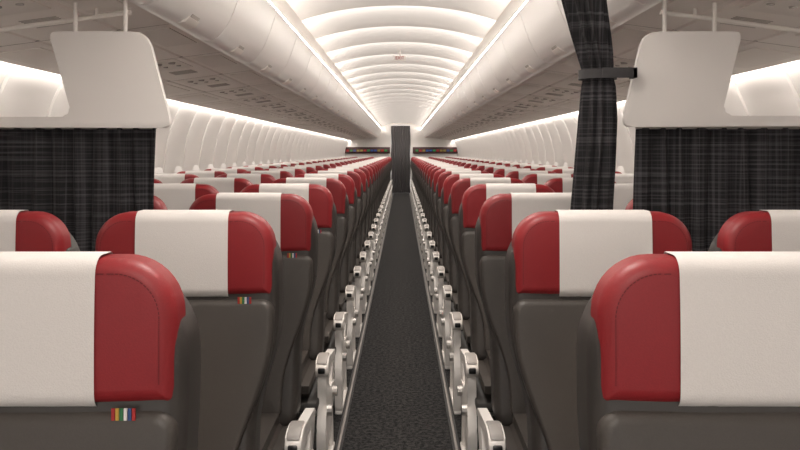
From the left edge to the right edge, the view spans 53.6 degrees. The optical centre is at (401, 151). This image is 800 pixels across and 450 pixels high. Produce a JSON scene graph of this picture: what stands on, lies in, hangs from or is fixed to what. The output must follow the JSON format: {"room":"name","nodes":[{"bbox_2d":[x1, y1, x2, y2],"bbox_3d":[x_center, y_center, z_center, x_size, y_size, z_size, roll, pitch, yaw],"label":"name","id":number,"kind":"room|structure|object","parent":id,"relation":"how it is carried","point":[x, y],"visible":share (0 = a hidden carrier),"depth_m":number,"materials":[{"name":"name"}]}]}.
{"room":"aircraft cabin","nodes":[
{"label":"aircraft cabin","id":0,"kind":"room"},
{"bbox_2d":[0,61,348,173],"bbox_3d":[-1.768,0.465,11.400,0.200,1.700,27.600,0,0,0],"label":"wall","id":1,"kind":"structure","parent":0,"point":[202,137],"depth_m":6.91,"materials":[{"name":"white plastic"}]},
{"bbox_2d":[128,0,154,3],"bbox_3d":[-1.031,-0.614,1.650,0.778,0.322,1.612,0,0,0],"label":"bin","id":2,"kind":"object","parent":1,"relation":"attached to","point":[133,1],"visible":0.91,"depth_m":2.42,"materials":[{"name":"white"}]},
{"bbox_2d":[0,0,373,139],"bbox_3d":[-1.230,-0.442,11.400,0.820,0.146,27.600,0,0,0],"label":"panel","id":3,"kind":"object","parent":1,"relation":"attached to","point":[192,71],"visible":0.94,"depth_m":3.87,"materials":[{"name":"white plastic"}]},
{"bbox_2d":[0,8,131,31],"bbox_3d":[-1.240,-0.397,2.515,0.762,0.125,0.016,0,0,0],"label":"track","id":4,"kind":"object","parent":3,"relation":"attached to","point":[97,15],"visible":1,"depth_m":2.51,"materials":[{"name":"white"}]},
{"bbox_2d":[0,0,171,127],"bbox_3d":[-1.209,-0.275,2.400,1.018,0.404,0.024,0,0,0],"label":"divider panel","id":5,"kind":"object","parent":3,"relation":"attached to","point":[111,79],"visible":0.99,"depth_m":2.39,"materials":[{"name":"white plastic"}]},
{"bbox_2d":[0,128,156,251],"bbox_3d":[-1.247,0.341,2.435,0.997,0.849,0.036,0,0,0],"label":"curtain","id":6,"kind":"object","parent":5,"relation":"hanging from","point":[85,178],"visible":0.23,"depth_m":2.44,"materials":[{"name":"grey fabric"}]},
{"bbox_2d":[337,98,359,121],"bbox_3d":[-1.031,-0.614,11.370,0.778,0.322,1.612,0,0,0],"label":"bin","id":7,"kind":"object","parent":3,"relation":"attached to","point":[350,116],"visible":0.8,"depth_m":11.26,"materials":[{"name":"white"}]},
{"bbox_2d":[268,0,380,127],"bbox_3d":[-0.670,-0.754,11.400,0.009,0.014,27.600,0,0,0],"label":"light strip","id":8,"kind":"object","parent":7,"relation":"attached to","point":[268,0],"visible":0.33,"depth_m":5.56,"materials":[{"name":"white"}]},
{"bbox_2d":[349,105,364,125],"bbox_3d":[-1.031,-0.614,12.990,0.778,0.322,1.612,0,0,0],"label":"bin","id":9,"kind":"object","parent":3,"relation":"attached to","point":[360,113],"visible":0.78,"depth_m":12.92,"materials":[{"name":"white"}]},
{"bbox_2d":[129,0,276,62],"bbox_3d":[-1.031,-0.614,3.270,0.778,0.322,1.612,0,0,0],"label":"bin","id":10,"kind":"object","parent":1,"relation":"attached to","point":[239,29],"visible":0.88,"depth_m":3.28,"materials":[{"name":"white plastic"}]},
{"bbox_2d":[235,10,312,87],"bbox_3d":[-1.031,-0.614,4.890,0.778,0.322,1.612,0,0,0],"label":"bin","id":11,"kind":"object","parent":1,"relation":"attached to","point":[284,58],"visible":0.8,"depth_m":4.69,"materials":[{"name":"white plastic"}]},
{"bbox_2d":[283,52,331,101],"bbox_3d":[-1.031,-0.614,6.510,0.778,0.322,1.612,0,0,0],"label":"bin","id":12,"kind":"object","parent":1,"relation":"attached to","point":[314,83],"visible":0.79,"depth_m":6.35,"materials":[{"name":"white plastic"}]},
{"bbox_2d":[313,73,344,110],"bbox_3d":[-1.031,-0.614,8.130,0.778,0.322,1.612,0,0,0],"label":"bin","id":13,"kind":"object","parent":1,"relation":"attached to","point":[331,99],"visible":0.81,"depth_m":8.01,"materials":[{"name":"white"}]},
{"bbox_2d":[329,88,353,117],"bbox_3d":[-1.031,-0.614,9.750,0.778,0.322,1.612,0,0,0],"label":"bin","id":14,"kind":"object","parent":1,"relation":"attached to","point":[342,109],"visible":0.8,"depth_m":9.65,"materials":[{"name":"white"}]},
{"bbox_2d":[356,111,368,128],"bbox_3d":[-1.031,-0.614,14.610,0.778,0.322,1.612,0,0,0],"label":"bin","id":15,"kind":"object","parent":1,"relation":"attached to","point":[361,125],"visible":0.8,"depth_m":14.58,"materials":[{"name":"white"}]},
{"bbox_2d":[361,115,371,130],"bbox_3d":[-1.031,-0.614,16.230,0.778,0.322,1.612,0,0,0],"label":"bin","id":16,"kind":"object","parent":1,"relation":"attached to","point":[369,119],"visible":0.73,"depth_m":16.21,"materials":[{"name":"white"}]},
{"bbox_2d":[334,193,393,449],"bbox_3d":[-0.282,1.312,11.400,0.032,0.006,27.600,0,0,0],"label":"trim","id":17,"kind":"structure","parent":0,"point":[340,438],"depth_m":4.88,"materials":[{"name":"grey"}]},
{"bbox_2d":[295,193,496,449],"bbox_3d":[-0.020,1.355,12.100,3.900,0.080,29.200,0,0,0],"label":"floor","id":18,"kind":"structure","parent":0,"point":[398,402],"depth_m":4.83,"materials":[{"name":"carpet"}]},
{"bbox_2d":[0,210,79,251],"bbox_3d":[-1.025,0.730,1.698,0.530,1.172,0.665,0,0,0],"label":"seat","id":19,"kind":"object","parent":18,"relation":"on","point":[20,230],"visible":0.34,"depth_m":1.91,"materials":[{"name":"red leather"}]},
{"bbox_2d":[0,251,200,449],"bbox_3d":[-0.530,0.731,0.873,0.500,1.174,0.665,0,0,0],"label":"seat","id":20,"kind":"object","parent":18,"relation":"on","point":[99,350],"visible":1,"depth_m":1.08,"materials":[{"name":"grey leather"}]},
{"bbox_2d":[154,196,167,209],"bbox_3d":[-1.025,0.730,2.522,0.530,1.172,0.665,0,0,0],"label":"seat","id":21,"kind":"object","parent":18,"relation":"on","point":[159,204],"visible":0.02,"depth_m":2.75,"materials":[{"name":"red leather"}]},
{"bbox_2d":[154,174,198,182],"bbox_3d":[-1.525,0.730,4.997,0.530,1.173,0.665,0,0,0],"label":"seat","id":22,"kind":"object","parent":18,"relation":"on","point":[164,178],"visible":0.11,"depth_m":5.20,"materials":[{"name":"grey leather"}]},
{"bbox_2d":[154,183,218,209],"bbox_3d":[-1.025,0.730,3.348,0.530,1.172,0.665,0,0,0],"label":"seat","id":23,"kind":"object","parent":18,"relation":"on","point":[176,196],"visible":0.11,"depth_m":3.55,"materials":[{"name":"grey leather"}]},
{"bbox_2d":[95,210,282,449],"bbox_3d":[-0.530,0.731,1.698,0.500,1.174,0.665,0,0,0],"label":"seat","id":24,"kind":"object","parent":18,"relation":"on","point":[227,264],"visible":0.66,"depth_m":1.90,"materials":[{"name":"grey leather"}]},
{"bbox_2d":[176,171,225,177],"bbox_3d":[-1.525,0.730,5.822,0.530,1.173,0.665,0,0,0],"label":"seat","id":25,"kind":"object","parent":18,"relation":"on","point":[201,174],"visible":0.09,"depth_m":6.03,"materials":[{"name":"grey leather"}]},
{"bbox_2d":[181,178,252,192],"bbox_3d":[-1.025,0.730,4.173,0.530,1.172,0.665,0,0,0],"label":"seat","id":26,"kind":"object","parent":18,"relation":"on","point":[223,185],"visible":0.08,"depth_m":4.38,"materials":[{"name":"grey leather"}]},
{"bbox_2d":[204,168,246,173],"bbox_3d":[-1.525,0.730,6.647,0.530,1.173,0.665,0,0,0],"label":"seat","id":27,"kind":"object","parent":18,"relation":"on","point":[226,170],"visible":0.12,"depth_m":6.86,"materials":[{"name":"grey leather"}]},
{"bbox_2d":[227,167,263,170],"bbox_3d":[-1.525,0.730,7.473,0.530,1.173,0.665,0,0,0],"label":"seat","id":28,"kind":"object","parent":18,"relation":"on","point":[245,168],"visible":0.09,"depth_m":7.69,"materials":[{"name":"grey leather"}]},
{"bbox_2d":[216,174,275,183],"bbox_3d":[-1.025,0.730,4.997,0.530,1.172,0.665,0,0,0],"label":"seat","id":29,"kind":"object","parent":18,"relation":"on","point":[253,178],"visible":0.13,"depth_m":5.21,"materials":[{"name":"grey leather"}]},
{"bbox_2d":[189,193,317,449],"bbox_3d":[-0.530,0.731,2.522,0.500,1.174,0.665,0,0,0],"label":"seat","id":30,"kind":"object","parent":18,"relation":"on","point":[293,223],"visible":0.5,"depth_m":2.70,"materials":[{"name":"grey leather"}]},
{"bbox_2d":[243,165,276,168],"bbox_3d":[-1.525,0.730,8.297,0.530,1.173,0.665,0,0,0],"label":"seat","id":31,"kind":"object","parent":18,"relation":"on","point":[261,166],"visible":0.08,"depth_m":8.51,"materials":[{"name":"grey leather"}]},
{"bbox_2d":[242,171,293,179],"bbox_3d":[-1.025,0.730,5.822,0.530,1.172,0.665,0,0,0],"label":"seat","id":32,"kind":"object","parent":18,"relation":"on","point":[277,174],"visible":0.1,"depth_m":6.03,"materials":[{"name":"grey leather"}]},
{"bbox_2d":[259,164,288,167],"bbox_3d":[-1.525,0.730,9.123,0.530,1.173,0.665,0,0,0],"label":"seat","id":33,"kind":"object","parent":18,"relation":"on","point":[276,165],"visible":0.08,"depth_m":9.34,"materials":[{"name":"grey leather"}]},
{"bbox_2d":[262,168,306,175],"bbox_3d":[-1.025,0.730,6.647,0.530,1.172,0.665,0,0,0],"label":"seat","id":34,"kind":"object","parent":18,"relation":"on","point":[293,171],"visible":0.12,"depth_m":6.86,"materials":[{"name":"grey leather"}]},
{"bbox_2d":[240,183,337,449],"bbox_3d":[-0.530,0.731,3.348,0.500,1.174,0.665,0,0,0],"label":"seat","id":35,"kind":"object","parent":18,"relation":"on","point":[319,389],"visible":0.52,"depth_m":3.48,"materials":[{"name":"grey plastic"}]},
{"bbox_2d":[279,167,315,173],"bbox_3d":[-1.025,0.730,7.473,0.530,1.172,0.665,0,0,0],"label":"seat","id":36,"kind":"object","parent":18,"relation":"on","point":[307,170],"visible":0.06,"depth_m":7.69,"materials":[{"name":"grey leather"}]},
{"bbox_2d":[289,165,323,170],"bbox_3d":[-1.025,0.730,8.297,0.530,1.172,0.665,0,0,0],"label":"seat","id":37,"kind":"object","parent":18,"relation":"on","point":[317,168],"visible":0.04,"depth_m":8.51,"materials":[{"name":"grey leather"}]},
{"bbox_2d":[272,178,349,414],"bbox_3d":[-0.530,0.731,4.173,0.500,1.174,0.665,0,0,0],"label":"seat","id":38,"kind":"object","parent":18,"relation":"on","point":[335,320],"visible":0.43,"depth_m":4.30,"materials":[{"name":"grey leather"}]},
{"bbox_2d":[302,164,330,168],"bbox_3d":[-1.025,0.730,9.123,0.530,1.172,0.665,0,0,0],"label":"seat","id":39,"kind":"object","parent":18,"relation":"on","point":[325,166],"visible":0.08,"depth_m":9.34,"materials":[{"name":"grey leather"}]},
{"bbox_2d":[293,174,358,368],"bbox_3d":[-0.530,0.731,4.997,0.500,1.174,0.665,0,0,0],"label":"seat","id":40,"kind":"object","parent":18,"relation":"on","point":[346,291],"visible":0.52,"depth_m":5.13,"materials":[{"name":"grey leather"}]},
{"bbox_2d":[308,171,364,336],"bbox_3d":[-0.530,0.731,5.822,0.500,1.174,0.665,0,0,0],"label":"seat","id":41,"kind":"object","parent":18,"relation":"on","point":[355,271],"visible":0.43,"depth_m":5.95,"materials":[{"name":"grey leather"}]},
{"bbox_2d":[320,168,368,313],"bbox_3d":[-0.530,0.731,6.647,0.500,1.174,0.665,0,0,0],"label":"seat","id":42,"kind":"object","parent":18,"relation":"on","point":[361,256],"visible":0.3,"depth_m":6.79,"materials":[{"name":"grey leather"}]},
{"bbox_2d":[331,167,372,294],"bbox_3d":[-0.530,0.731,7.473,0.500,1.174,0.665,0,0,0],"label":"seat","id":43,"kind":"object","parent":18,"relation":"on","point":[367,243],"visible":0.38,"depth_m":7.60,"materials":[{"name":"grey leather"}]},
{"bbox_2d":[337,165,375,280],"bbox_3d":[-0.530,0.731,8.297,0.500,1.174,0.665,0,0,0],"label":"seat","id":44,"kind":"object","parent":18,"relation":"on","point":[369,234],"visible":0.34,"depth_m":8.44,"materials":[{"name":"grey leather"}]},
{"bbox_2d":[345,164,377,268],"bbox_3d":[-0.530,0.731,9.123,0.500,1.174,0.665,0,0,0],"label":"seat","id":45,"kind":"object","parent":18,"relation":"on","point":[372,226],"visible":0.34,"depth_m":9.28,"materials":[{"name":"grey leather"}]},
{"bbox_2d":[349,163,379,258],"bbox_3d":[-0.530,0.731,9.947,0.500,1.174,0.665,0,0,0],"label":"seat","id":46,"kind":"object","parent":18,"relation":"on","point":[375,220],"visible":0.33,"depth_m":10.09,"materials":[{"name":"grey leather"}]},
{"bbox_2d":[356,162,381,250],"bbox_3d":[-0.530,0.731,10.773,0.500,1.174,0.665,0,0,0],"label":"seat","id":47,"kind":"object","parent":18,"relation":"on","point":[377,215],"visible":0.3,"depth_m":10.90,"materials":[{"name":"grey leather"}]},
{"bbox_2d":[355,162,382,242],"bbox_3d":[-0.530,0.731,11.598,0.500,1.174,0.665,0,0,0],"label":"seat","id":48,"kind":"object","parent":18,"relation":"on","point":[378,209],"visible":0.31,"depth_m":11.74,"materials":[{"name":"grey leather"}]},
{"bbox_2d":[359,161,383,236],"bbox_3d":[-0.530,0.731,12.422,0.500,1.174,0.665,0,0,0],"label":"seat","id":49,"kind":"object","parent":18,"relation":"on","point":[380,206],"visible":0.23,"depth_m":12.58,"materials":[{"name":"grey leather"}]},
{"bbox_2d":[364,160,384,231],"bbox_3d":[-0.530,0.731,13.248,0.500,1.174,0.665,0,0,0],"label":"seat","id":50,"kind":"object","parent":18,"relation":"on","point":[381,201],"visible":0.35,"depth_m":13.40,"materials":[{"name":"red leather"}]},
{"bbox_2d":[363,160,385,226],"bbox_3d":[-0.530,0.731,14.072,0.500,1.174,0.665,0,0,0],"label":"seat","id":51,"kind":"object","parent":18,"relation":"on","point":[383,199],"visible":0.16,"depth_m":14.22,"materials":[{"name":"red leather"}]},
{"bbox_2d":[368,159,386,222],"bbox_3d":[-0.530,0.731,14.898,0.500,1.174,0.665,0,0,0],"label":"seat","id":52,"kind":"object","parent":18,"relation":"on","point":[368,159],"visible":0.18,"depth_m":15.06,"materials":[{"name":"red leather"}]},
{"bbox_2d":[380,159,387,218],"bbox_3d":[-0.530,0.731,15.723,0.500,1.174,0.665,0,0,0],"label":"seat","id":53,"kind":"object","parent":18,"relation":"on","point":[380,159],"visible":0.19,"depth_m":15.86,"materials":[{"name":"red leather"}]},
{"bbox_2d":[414,159,433,218],"bbox_3d":[0.490,0.731,15.723,0.500,1.174,0.665,0,0,0],"label":"seat","id":54,"kind":"object","parent":18,"relation":"on","point":[418,159],"visible":0.18,"depth_m":15.86,"materials":[{"name":"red leather"}]},
{"bbox_2d":[415,159,432,222],"bbox_3d":[0.490,0.731,14.898,0.500,1.174,0.665,0,0,0],"label":"seat","id":55,"kind":"object","parent":18,"relation":"on","point":[422,159],"visible":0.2,"depth_m":15.05,"materials":[{"name":"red leather"}]},
{"bbox_2d":[416,160,436,231],"bbox_3d":[0.490,0.731,13.248,0.500,1.174,0.665,0,0,0],"label":"seat","id":56,"kind":"object","parent":18,"relation":"on","point":[418,202],"visible":0.13,"depth_m":13.40,"materials":[{"name":"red leather"}]},
{"bbox_2d":[415,160,437,226],"bbox_3d":[0.490,0.731,14.072,0.500,1.174,0.665,0,0,0],"label":"seat","id":57,"kind":"object","parent":18,"relation":"on","point":[417,199],"visible":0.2,"depth_m":14.20,"materials":[{"name":"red leather"}]},
{"bbox_2d":[417,161,442,236],"bbox_3d":[0.490,0.731,12.422,0.500,1.174,0.665,0,0,0],"label":"seat","id":58,"kind":"object","parent":18,"relation":"on","point":[421,205],"visible":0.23,"depth_m":12.57,"materials":[{"name":"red leather"}]},
{"bbox_2d":[419,162,444,250],"bbox_3d":[0.490,0.731,10.773,0.500,1.174,0.665,0,0,0],"label":"seat","id":59,"kind":"object","parent":18,"relation":"on","point":[423,215],"visible":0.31,"depth_m":10.90,"materials":[{"name":"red leather"}]},
{"bbox_2d":[418,162,445,242],"bbox_3d":[0.490,0.731,11.598,0.500,1.174,0.665,0,0,0],"label":"seat","id":60,"kind":"object","parent":18,"relation":"on","point":[420,210],"visible":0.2,"depth_m":11.74,"materials":[{"name":"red leather"}]},
{"bbox_2d":[421,163,451,258],"bbox_3d":[0.490,0.731,9.947,0.500,1.174,0.665,0,0,0],"label":"seat","id":61,"kind":"object","parent":18,"relation":"on","point":[424,220],"visible":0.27,"depth_m":10.10,"materials":[{"name":"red leather"}]},
{"bbox_2d":[423,164,458,268],"bbox_3d":[0.490,0.731,9.123,0.500,1.174,0.665,0,0,0],"label":"seat","id":62,"kind":"object","parent":18,"relation":"on","point":[427,227],"visible":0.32,"depth_m":9.26,"materials":[{"name":"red leather"}]},
{"bbox_2d":[425,165,463,280],"bbox_3d":[0.490,0.731,8.297,0.500,1.174,0.665,0,0,0],"label":"seat","id":63,"kind":"object","parent":18,"relation":"on","point":[429,234],"visible":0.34,"depth_m":8.45,"materials":[{"name":"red leather"}]},
{"bbox_2d":[427,167,468,294],"bbox_3d":[0.490,0.731,7.473,0.500,1.174,0.665,0,0,0],"label":"seat","id":64,"kind":"object","parent":18,"relation":"on","point":[432,243],"visible":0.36,"depth_m":7.60,"materials":[{"name":"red leather"}]},
{"bbox_2d":[430,168,478,313],"bbox_3d":[0.490,0.731,6.647,0.500,1.174,0.665,0,0,0],"label":"seat","id":65,"kind":"object","parent":18,"relation":"on","point":[436,255],"visible":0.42,"depth_m":6.79,"materials":[{"name":"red leather"}]},
{"bbox_2d":[434,171,489,336],"bbox_3d":[0.490,0.731,5.822,0.500,1.174,0.665,0,0,0],"label":"seat","id":66,"kind":"object","parent":18,"relation":"on","point":[442,272],"visible":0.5,"depth_m":5.96,"materials":[{"name":"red leather"}]},
{"bbox_2d":[439,174,504,368],"bbox_3d":[0.490,0.731,4.997,0.500,1.174,0.665,0,0,0],"label":"seat","id":67,"kind":"object","parent":18,"relation":"on","point":[449,292],"visible":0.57,"depth_m":5.13,"materials":[{"name":"grey leather"}]},
{"bbox_2d":[469,164,498,168],"bbox_3d":[0.985,0.730,9.123,0.530,1.172,0.665,0,0,0],"label":"seat","id":68,"kind":"object","parent":18,"relation":"on","point":[474,166],"visible":0.07,"depth_m":9.34,"materials":[{"name":"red leather"}]},
{"bbox_2d":[446,178,523,414],"bbox_3d":[0.490,0.731,4.173,0.500,1.174,0.665,0,0,0],"label":"seat","id":69,"kind":"object","parent":18,"relation":"on","point":[458,339],"visible":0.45,"depth_m":4.30,"materials":[{"name":"grey leather"}]},
{"bbox_2d":[476,165,510,170],"bbox_3d":[0.985,0.730,8.297,0.530,1.172,0.665,0,0,0],"label":"seat","id":70,"kind":"object","parent":18,"relation":"on","point":[480,168],"visible":0.11,"depth_m":8.51,"materials":[{"name":"grey leather"}]},
{"bbox_2d":[484,167,520,173],"bbox_3d":[0.985,0.730,7.473,0.530,1.172,0.665,0,0,0],"label":"seat","id":71,"kind":"object","parent":18,"relation":"on","point":[490,170],"visible":0.04,"depth_m":7.69,"materials":[{"name":"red leather"}]},
{"bbox_2d":[457,183,554,449],"bbox_3d":[0.490,0.731,3.348,0.500,1.174,0.665,0,0,0],"label":"seat","id":72,"kind":"object","parent":18,"relation":"on","point":[474,389],"visible":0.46,"depth_m":3.48,"materials":[{"name":"grey leather"}]},
{"bbox_2d":[493,168,537,176],"bbox_3d":[0.985,0.730,6.647,0.530,1.172,0.665,0,0,0],"label":"seat","id":73,"kind":"object","parent":18,"relation":"on","point":[505,171],"visible":0.15,"depth_m":6.86,"materials":[{"name":"grey leather"}]},
{"bbox_2d":[475,193,571,449],"bbox_3d":[0.490,0.731,2.522,0.500,1.174,0.665,0,0,0],"label":"seat","id":74,"kind":"object","parent":18,"relation":"on","point":[500,215],"visible":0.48,"depth_m":2.70,"materials":[{"name":"grey leather"}]},
{"bbox_2d":[505,171,556,179],"bbox_3d":[0.985,0.730,5.822,0.530,1.172,0.665,0,0,0],"label":"seat","id":75,"kind":"object","parent":18,"relation":"on","point":[514,174],"visible":0.06,"depth_m":6.03,"materials":[{"name":"grey leather"}]},
{"bbox_2d":[523,165,556,168],"bbox_3d":[1.485,0.730,8.297,0.530,1.173,0.665,0,0,0],"label":"seat","id":76,"kind":"object","parent":18,"relation":"on","point":[530,166],"visible":0.09,"depth_m":8.51,"materials":[{"name":"grey leather"}]},
{"bbox_2d":[522,174,572,184],"bbox_3d":[0.985,0.730,4.997,0.530,1.172,0.665,0,0,0],"label":"seat","id":77,"kind":"object","parent":18,"relation":"on","point":[542,179],"visible":0.17,"depth_m":5.21,"materials":[{"name":"grey leather"}]},
{"bbox_2d":[536,167,572,170],"bbox_3d":[1.485,0.730,7.473,0.530,1.173,0.665,0,0,0],"label":"seat","id":78,"kind":"object","parent":18,"relation":"on","point":[539,168],"visible":0.12,"depth_m":7.69,"materials":[{"name":"grey leather"}]},
{"bbox_2d":[553,168,573,173],"bbox_3d":[1.485,0.730,6.647,0.530,1.173,0.665,0,0,0],"label":"seat","id":79,"kind":"object","parent":18,"relation":"on","point":[562,170],"visible":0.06,"depth_m":6.86,"materials":[{"name":"grey leather"}]},
{"bbox_2d":[544,178,615,192],"bbox_3d":[0.985,0.730,4.173,0.530,1.172,0.665,0,0,0],"label":"seat","id":80,"kind":"object","parent":18,"relation":"on","point":[559,185],"visible":0.06,"depth_m":4.38,"materials":[{"name":"grey leather"}]},
{"bbox_2d":[505,210,691,449],"bbox_3d":[0.490,0.731,1.698,0.500,1.174,0.665,0,0,0],"label":"seat","id":81,"kind":"object","parent":18,"relation":"on","point":[555,261],"visible":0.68,"depth_m":1.90,"materials":[{"name":"grey leather"}]},
{"bbox_2d":[613,183,632,209],"bbox_3d":[0.985,0.730,3.348,0.530,1.172,0.665,0,0,0],"label":"seat","id":82,"kind":"object","parent":18,"relation":"on","point":[623,192],"visible":0.02,"depth_m":3.55,"materials":[{"name":"grey leather"}]},
{"bbox_2d":[615,174,633,182],"bbox_3d":[1.485,0.730,4.997,0.530,1.173,0.665,0,0,0],"label":"seat","id":83,"kind":"object","parent":18,"relation":"on","point":[619,178],"visible":0.02,"depth_m":5.20,"materials":[{"name":"grey leather"}]},
{"bbox_2d":[576,251,799,449],"bbox_3d":[0.490,0.731,0.873,0.500,1.174,0.665,0,0,0],"label":"seat","id":84,"kind":"object","parent":18,"relation":"on","point":[675,350],"visible":1,"depth_m":1.08,"materials":[{"name":"grey leather"}]},
{"bbox_2d":[708,210,799,251],"bbox_3d":[0.985,0.730,1.698,0.530,1.172,0.665,0,0,0],"label":"seat","id":85,"kind":"object","parent":18,"relation":"on","point":[761,230],"visible":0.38,"depth_m":1.91,"materials":[{"name":"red leather"}]},
{"bbox_2d":[286,0,509,125],"bbox_3d":[-0.020,-0.883,11.400,1.260,0.126,27.600,0,0,0],"label":"ceiling","id":86,"kind":"structure","parent":0,"point":[437,38],"depth_m":6.44,"materials":[{"name":"white plastic"}]},
{"bbox_2d":[393,50,405,59],"bbox_3d":[-0.020,-0.892,7.258,0.120,0.105,0.023,0,0,0],"label":"exit sign","id":87,"kind":"object","parent":86,"relation":"attached to","point":[395,57],"visible":0.97,"depth_m":7.25,"materials":[{"name":"white"}]},
{"bbox_2d":[345,123,457,192],"bbox_3d":[-0.020,0.115,25.230,3.900,2.400,0.060,0,0,0],"label":"wall","id":88,"kind":"structure","parent":0,"point":[417,138],"depth_m":25.20,"materials":[{"name":"white plastic"}]},
{"bbox_2d":[270,0,381,126],"bbox_3d":[-0.649,-0.793,11.400,0.038,0.063,27.600,0,0,0],"label":"trim","id":89,"kind":"structure","parent":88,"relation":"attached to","point":[283,6],"depth_m":5.83,"materials":[{"name":"white plastic"}]},
{"bbox_2d":[345,147,389,152],"bbox_3d":[-1.100,-0.055,25.157,1.440,0.200,0.085,0,0,0],"label":"display","id":90,"kind":"object","parent":88,"relation":"attached to","point":[348,149],"visible":0.93,"depth_m":25.12,"materials":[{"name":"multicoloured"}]},
{"bbox_2d":[391,126,410,192],"bbox_3d":[-0.040,0.230,25.169,0.622,2.130,0.046,0,0,0],"label":"curtain","id":91,"kind":"object","parent":88,"relation":"attached to","point":[400,135],"visible":0.98,"depth_m":25.17,"materials":[{"name":"grey fabric"}]},
{"bbox_2d":[413,147,457,152],"bbox_3d":[1.060,-0.055,25.157,1.440,0.200,0.085,0,0,0],"label":"display","id":92,"kind":"object","parent":88,"relation":"attached to","point":[415,149],"visible":0.94,"depth_m":25.12,"materials":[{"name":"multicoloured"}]},
{"bbox_2d":[421,0,525,126],"bbox_3d":[0.609,-0.793,11.400,0.038,0.063,27.600,0,0,0],"label":"trim","id":93,"kind":"structure","parent":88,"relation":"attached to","point":[513,6],"depth_m":5.82,"materials":[{"name":"white plastic"}]},
{"bbox_2d":[425,0,527,123],"bbox_3d":[0.630,-0.754,11.400,0.009,0.014,27.600,0,0,0],"label":"light strip","id":94,"kind":"object","parent":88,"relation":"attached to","point":[527,0],"visible":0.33,"depth_m":5.58,"materials":[{"name":"white"}]},
{"bbox_2d":[409,193,460,449],"bbox_3d":[0.242,1.312,11.400,0.032,0.006,27.600,0,0,0],"label":"trim","id":95,"kind":"structure","parent":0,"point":[453,431],"depth_m":4.88,"materials":[{"name":"grey metal"}]},
{"bbox_2d":[454,60,799,173],"bbox_3d":[1.728,0.465,11.400,0.200,1.700,27.600,0,0,0],"label":"wall","id":96,"kind":"structure","parent":0,"point":[774,90],"depth_m":6.57,"materials":[{"name":"white plastic"}]},
{"bbox_2d":[430,115,440,130],"bbox_3d":[0.991,-0.614,16.230,0.778,0.322,1.612,0,0,0],"label":"bin","id":97,"kind":"object","parent":96,"relation":"attached to","point":[432,119],"visible":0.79,"depth_m":16.19,"materials":[{"name":"white"}]},
{"bbox_2d":[433,110,447,128],"bbox_3d":[0.991,-0.614,14.610,0.778,0.322,1.612,0,0,0],"label":"bin","id":98,"kind":"object","parent":96,"relation":"attached to","point":[440,125],"visible":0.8,"depth_m":14.55,"materials":[{"name":"white"}]},
{"bbox_2d":[437,106,452,125],"bbox_3d":[0.991,-0.614,12.990,0.778,0.322,1.612,0,0,0],"label":"bin","id":99,"kind":"object","parent":96,"relation":"attached to","point":[443,119],"visible":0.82,"depth_m":12.91,"materials":[{"name":"white"}]},
{"bbox_2d":[441,98,463,121],"bbox_3d":[0.991,-0.614,11.370,0.778,0.322,1.612,0,0,0],"label":"bin","id":100,"kind":"object","parent":96,"relation":"attached to","point":[449,114],"visible":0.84,"depth_m":11.28,"materials":[{"name":"white"}]},
{"bbox_2d":[447,88,473,117],"bbox_3d":[0.991,-0.614,9.750,0.778,0.322,1.612,0,0,0],"label":"bin","id":101,"kind":"object","parent":96,"relation":"attached to","point":[456,106],"visible":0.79,"depth_m":9.65,"materials":[{"name":"white"}]},
{"bbox_2d":[456,74,486,110],"bbox_3d":[0.991,-0.614,8.130,0.778,0.322,1.612,0,0,0],"label":"bin","id":102,"kind":"object","parent":96,"relation":"attached to","point":[469,100],"visible":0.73,"depth_m":8.00,"materials":[{"name":"white"}]},
{"bbox_2d":[467,51,515,101],"bbox_3d":[0.991,-0.614,6.510,0.778,0.322,1.612,0,0,0],"label":"bin","id":103,"kind":"object","parent":96,"relation":"attached to","point":[485,85],"visible":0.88,"depth_m":6.35,"materials":[{"name":"white"}]},
{"bbox_2d":[486,10,560,87],"bbox_3d":[0.991,-0.614,4.890,0.778,0.322,1.612,0,0,0],"label":"bin","id":104,"kind":"object","parent":96,"relation":"attached to","point":[512,57],"visible":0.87,"depth_m":4.68,"materials":[{"name":"white plastic"}]},
{"bbox_2d":[519,0,661,62],"bbox_3d":[0.991,-0.614,3.270,0.778,0.322,1.612,0,0,0],"label":"bin","id":105,"kind":"object","parent":96,"relation":"attached to","point":[545,22],"visible":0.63,"depth_m":3.53,"materials":[{"name":"white plastic"}]},
{"bbox_2d":[429,0,799,139],"bbox_3d":[1.190,-0.442,11.400,0.820,0.146,27.600,0,0,0],"label":"panel","id":106,"kind":"object","parent":96,"relation":"attached to","point":[554,91],"visible":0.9,"depth_m":3.32,"materials":[{"name":"white plastic"}]},
{"bbox_2d":[622,0,799,126],"bbox_3d":[1.183,-0.276,2.400,1.028,0.401,0.024,0,0,0],"label":"divider panel","id":107,"kind":"object","parent":106,"relation":"attached to","point":[683,79],"visible":0.99,"depth_m":2.39,"materials":[{"name":"white plastic"}]},
{"bbox_2d":[633,127,799,251],"bbox_3d":[1.209,0.341,2.435,0.994,0.849,0.037,0,0,0],"label":"curtain","id":108,"kind":"object","parent":107,"relation":"hanging from","point":[702,177],"visible":0.41,"depth_m":2.44,"materials":[{"name":"grey fabric"}]},
{"bbox_2d":[659,8,799,33],"bbox_3d":[1.200,-0.397,2.515,0.762,0.125,0.016,0,0,0],"label":"track","id":109,"kind":"object","parent":106,"relation":"attached to","point":[694,15],"visible":1,"depth_m":2.51,"materials":[{"name":"white"}]},
{"bbox_2d":[636,0,661,3],"bbox_3d":[0.991,-0.614,1.650,0.778,0.322,1.612,0,0,0],"label":"bin","id":110,"kind":"object","parent":96,"relation":"attached to","point":[640,1],"visible":0.91,"depth_m":2.42,"materials":[{"name":"white"}]},
{"bbox_2d":[561,0,636,209],"bbox_3d":[0.561,0.032,2.405,0.266,1.439,0.155,0,0,-7],"label":"curtain","id":111,"kind":"object","parent":110,"relation":"hanging from","point":[588,22],"visible":0.51,"depth_m":2.36,"materials":[{"name":"grey fabric"}]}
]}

